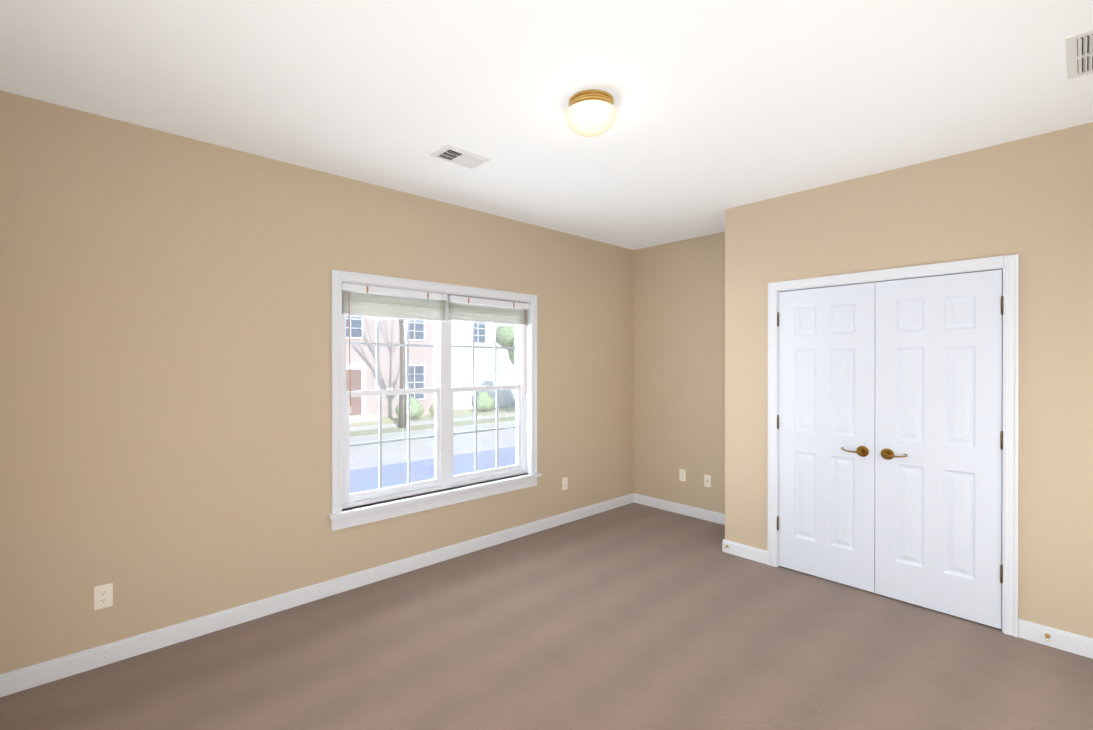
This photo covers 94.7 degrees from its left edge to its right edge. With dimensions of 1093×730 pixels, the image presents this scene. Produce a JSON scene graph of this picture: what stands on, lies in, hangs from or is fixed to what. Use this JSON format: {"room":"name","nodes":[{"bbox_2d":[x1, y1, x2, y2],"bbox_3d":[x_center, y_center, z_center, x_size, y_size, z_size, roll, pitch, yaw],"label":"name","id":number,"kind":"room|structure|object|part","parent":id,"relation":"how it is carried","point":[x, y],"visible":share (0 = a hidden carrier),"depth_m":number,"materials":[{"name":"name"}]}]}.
{"room":"empty bedroom","nodes":[
{"label":"empty bedroom","id":0,"kind":"room"},
{"bbox_2d":[0,90,633,673],"bbox_3d":[-0.924,0.125,3.836,5.300,2.740,0.160,0,0,-43],"label":"wall","id":1,"kind":"structure","parent":0,"point":[164,378],"depth_m":2.81,"materials":[{"name":"paint"}]},
{"bbox_2d":[94,583,112,609],"bbox_3d":[-2.212,1.157,2.516,0.070,0.115,0.008,0,0,-43],"label":"electrical outlet","id":2,"kind":"object","parent":1,"relation":"attached to","point":[103,596],"visible":1,"depth_m":2.51,"materials":[{"name":"white plastic"}]},
{"bbox_2d":[0,493,635,697],"bbox_3d":[-0.864,1.445,3.775,4.980,0.100,0.016,0,0,-43],"label":"baseboard","id":3,"kind":"structure","parent":1,"relation":"attached to","point":[25,678],"depth_m":2.97,"materials":[{"name":"white wood"}]},
{"bbox_2d":[328,270,540,530],"bbox_3d":[-0.783,0.228,3.927,1.830,1.695,0.200,0,0,-43],"label":"window unit","id":4,"kind":"structure","parent":1,"relation":"in","point":[441,315],"depth_m":3.84,"materials":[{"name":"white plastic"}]},
{"bbox_2d":[562,477,567,489],"bbox_3d":[0.175,1.119,4.754,0.070,0.115,0.008,0,0,-43],"label":"electrical outlet","id":5,"kind":"object","parent":1,"relation":"attached to","point":[564,483],"visible":1,"depth_m":4.75,"materials":[{"name":"white plastic"}]},
{"bbox_2d":[0,503,1092,729],"bbox_3d":[0.498,1.574,2.322,5.300,0.150,4.320,0,0,-43],"label":"floor","id":6,"kind":"structure","parent":0,"point":[633,616],"depth_m":2.56,"materials":[{"name":"carpet"}]},
{"bbox_2d":[0,0,1092,249],"bbox_3d":[0.498,-1.316,2.315,5.300,0.150,4.320,0,0,-43],"label":"ceiling","id":7,"kind":"structure","parent":0,"point":[722,106],"depth_m":2.25,"materials":[{"name":"paint"}]},
{"bbox_2d":[430,145,490,168],"bbox_3d":[-0.512,-1.235,3.013,0.300,0.016,0.190,0,0,-43],"label":"ceiling vent","id":8,"kind":"object","parent":7,"relation":"in","point":[455,155],"visible":1,"depth_m":3.00,"materials":[{"name":"white metal"}]},
{"bbox_2d":[565,89,616,136],"bbox_3d":[0.210,-1.164,2.374,0.242,0.154,0.242,0,0,-43],"label":"ceiling light","id":9,"kind":"object","parent":7,"relation":"attached to","point":[593,94],"depth_m":2.30,"materials":[{"name":"white glass"}]},
{"bbox_3d":[0.210,-1.141,2.374,0.242,0.108,0.242,0,0,-43],"label":"ceiling light shade","id":10,"kind":"part","parent":9,"relation":"part of","materials":[{"name":"white glass"}]},
{"bbox_2d":[1065,28,1092,79],"bbox_3d":[2.287,-1.233,1.854,0.400,0.013,0.520,0,0,-43],"label":"ceiling vent","id":11,"kind":"object","parent":7,"relation":"in","point":[1079,52],"visible":1,"depth_m":2.00,"materials":[{"name":"white metal"}]},
{"bbox_2d":[634,232,724,513],"bbox_3d":[2.373,0.125,4.076,0.160,2.740,4.320,0,0,-43],"label":"wall","id":12,"kind":"structure","parent":0,"point":[679,354],"depth_m":5.05,"materials":[{"name":"paint"}]},
{"bbox_2d":[636,494,724,524],"bbox_3d":[1.426,1.443,4.962,0.014,0.100,1.356,0,0,-43],"label":"baseboard","id":13,"kind":"structure","parent":12,"relation":"attached to","point":[695,512],"depth_m":5.03,"materials":[{"name":"white wood"}]},
{"bbox_2d":[679,469,685,481],"bbox_3d":[1.359,1.102,5.037,0.008,0.115,0.070,0,0,-43],"label":"electrical outlet","id":14,"kind":"object","parent":12,"relation":"attached to","point":[682,474],"visible":1,"depth_m":5.03,"materials":[{"name":"white plastic"}]},
{"bbox_2d":[704,474,710,486],"bbox_3d":[1.542,1.113,4.835,0.018,0.115,0.070,0,0,-43],"label":"outlet","id":15,"kind":"object","parent":12,"relation":"attached to","point":[707,480],"visible":1,"depth_m":4.84,"materials":[{"name":"white plastic"}]},
{"bbox_2d":[725,122,1092,637],"bbox_3d":[2.610,0.127,3.239,0.640,2.740,2.774,0,0,-43],"label":"wall","id":16,"kind":"structure","parent":0,"point":[1029,200],"depth_m":2.81,"materials":[{"name":"paint"}]},
{"bbox_2d":[724,539,767,564],"bbox_3d":[1.551,1.445,3.894,0.016,0.100,0.326,0,0,-43],"label":"baseboard","id":17,"kind":"structure","parent":16,"relation":"attached to","point":[741,550],"depth_m":3.89,"materials":[{"name":"white wood"}]},
{"bbox_2d":[777,282,874,592],"bbox_3d":[1.914,0.473,3.498,0.095,2.022,0.621,0,0,-43],"label":"closet door","id":18,"kind":"structure","parent":16,"relation":"in","point":[826,481],"depth_m":3.48,"materials":[{"name":"white wood"}]},
{"bbox_2d":[768,254,1018,637],"bbox_3d":[2.167,0.443,3.307,0.133,2.107,1.369,0,0,-43],"label":"door frame","id":19,"kind":"structure","parent":16,"relation":"attached to","point":[1008,265],"depth_m":2.81,"materials":[{"name":"white wood"}]},
{"bbox_2d":[875,270,1003,628],"bbox_3d":[2.341,0.474,3.043,0.095,2.022,0.621,0,0,-43],"label":"closet door","id":20,"kind":"structure","parent":16,"relation":"in","point":[938,432],"depth_m":3.03,"materials":[{"name":"white wood"}]},
{"bbox_2d":[1018,619,1092,658],"bbox_3d":[2.891,1.449,2.464,0.014,0.100,0.854,0,0,-43],"label":"baseboard","id":21,"kind":"structure","parent":16,"relation":"attached to","point":[1059,639],"depth_m":2.66,"materials":[{"name":"white wood"}]},
{"bbox_2d":[1045,633,1049,641],"bbox_3d":[2.647,1.443,2.664,0.069,0.022,0.022,0,0,-43],"label":"doorstop","id":22,"kind":"object","parent":21,"relation":"attached to","point":[1047,636],"visible":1,"depth_m":2.67,"materials":[{"name":"gold metal"}]},
{"label":"outside","id":23,"kind":"structure","parent":0,"visible":0},
{"bbox_2d":[350,406,515,493],"bbox_3d":[-11.823,2.519,34.637,150.000,0.200,120.000,0,0,-43],"label":"street","id":24,"kind":"structure","parent":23,"point":[427,463],"depth_m":14.89,"materials":[{"name":"grey asphalt"}]},
{"bbox_2d":[346,301,433,422],"bbox_3d":[-11.947,-2.509,25.838,10.196,9.900,11.350,0,0,-43],"label":"house","id":25,"kind":"structure","parent":24,"relation":"on","point":[384,326],"depth_m":23.54,"materials":[{"name":"pink brick"}]},
{"bbox_2d":[392,305,410,426],"bbox_3d":[-5.858,-1.506,19.463,3.826,7.874,4.194,0,0,-43],"label":"tree","id":26,"kind":"object","parent":24,"relation":"on","point":[402,373],"depth_m":19.61,"materials":[{"name":"plant"}]},
{"bbox_2d":[395,397,422,419],"bbox_3d":[-6.129,1.919,22.574,1.176,1.040,1.122,0,0,-43],"label":"bush","id":27,"kind":"object","parent":24,"relation":"on","point":[416,405],"depth_m":22.28,"materials":[{"name":"green plant"}]},
{"bbox_2d":[429,403,433,415],"bbox_3d":[-4.951,2.004,23.657,1.003,0.865,0.973,0,0,-43],"label":"bush","id":28,"kind":"object","parent":24,"relation":"on","point":[432,410],"depth_m":23.39,"materials":[{"name":"green plant"}]},
{"bbox_2d":[472,392,494,410],"bbox_3d":[-3.311,1.909,26.434,1.176,1.040,1.213,0,0,-43],"label":"bush","id":29,"kind":"object","parent":24,"relation":"on","point":[486,400],"depth_m":26.02,"materials":[{"name":"green plant"}]},
{"bbox_2d":[451,312,515,409],"bbox_3d":[-4.606,-2.330,34.091,10.900,9.500,11.350,0,0,-43],"label":"house","id":30,"kind":"structure","parent":24,"relation":"on","point":[466,355],"depth_m":28.32,"materials":[{"name":"white brick"}]},
{"bbox_2d":[497,324,514,366],"bbox_3d":[-0.818,0.196,24.735,3.574,4.449,3.255,0,0,-43],"label":"tree","id":31,"kind":"object","parent":24,"relation":"on","point":[505,330],"depth_m":23.70,"materials":[{"name":"green plant"}]}
]}

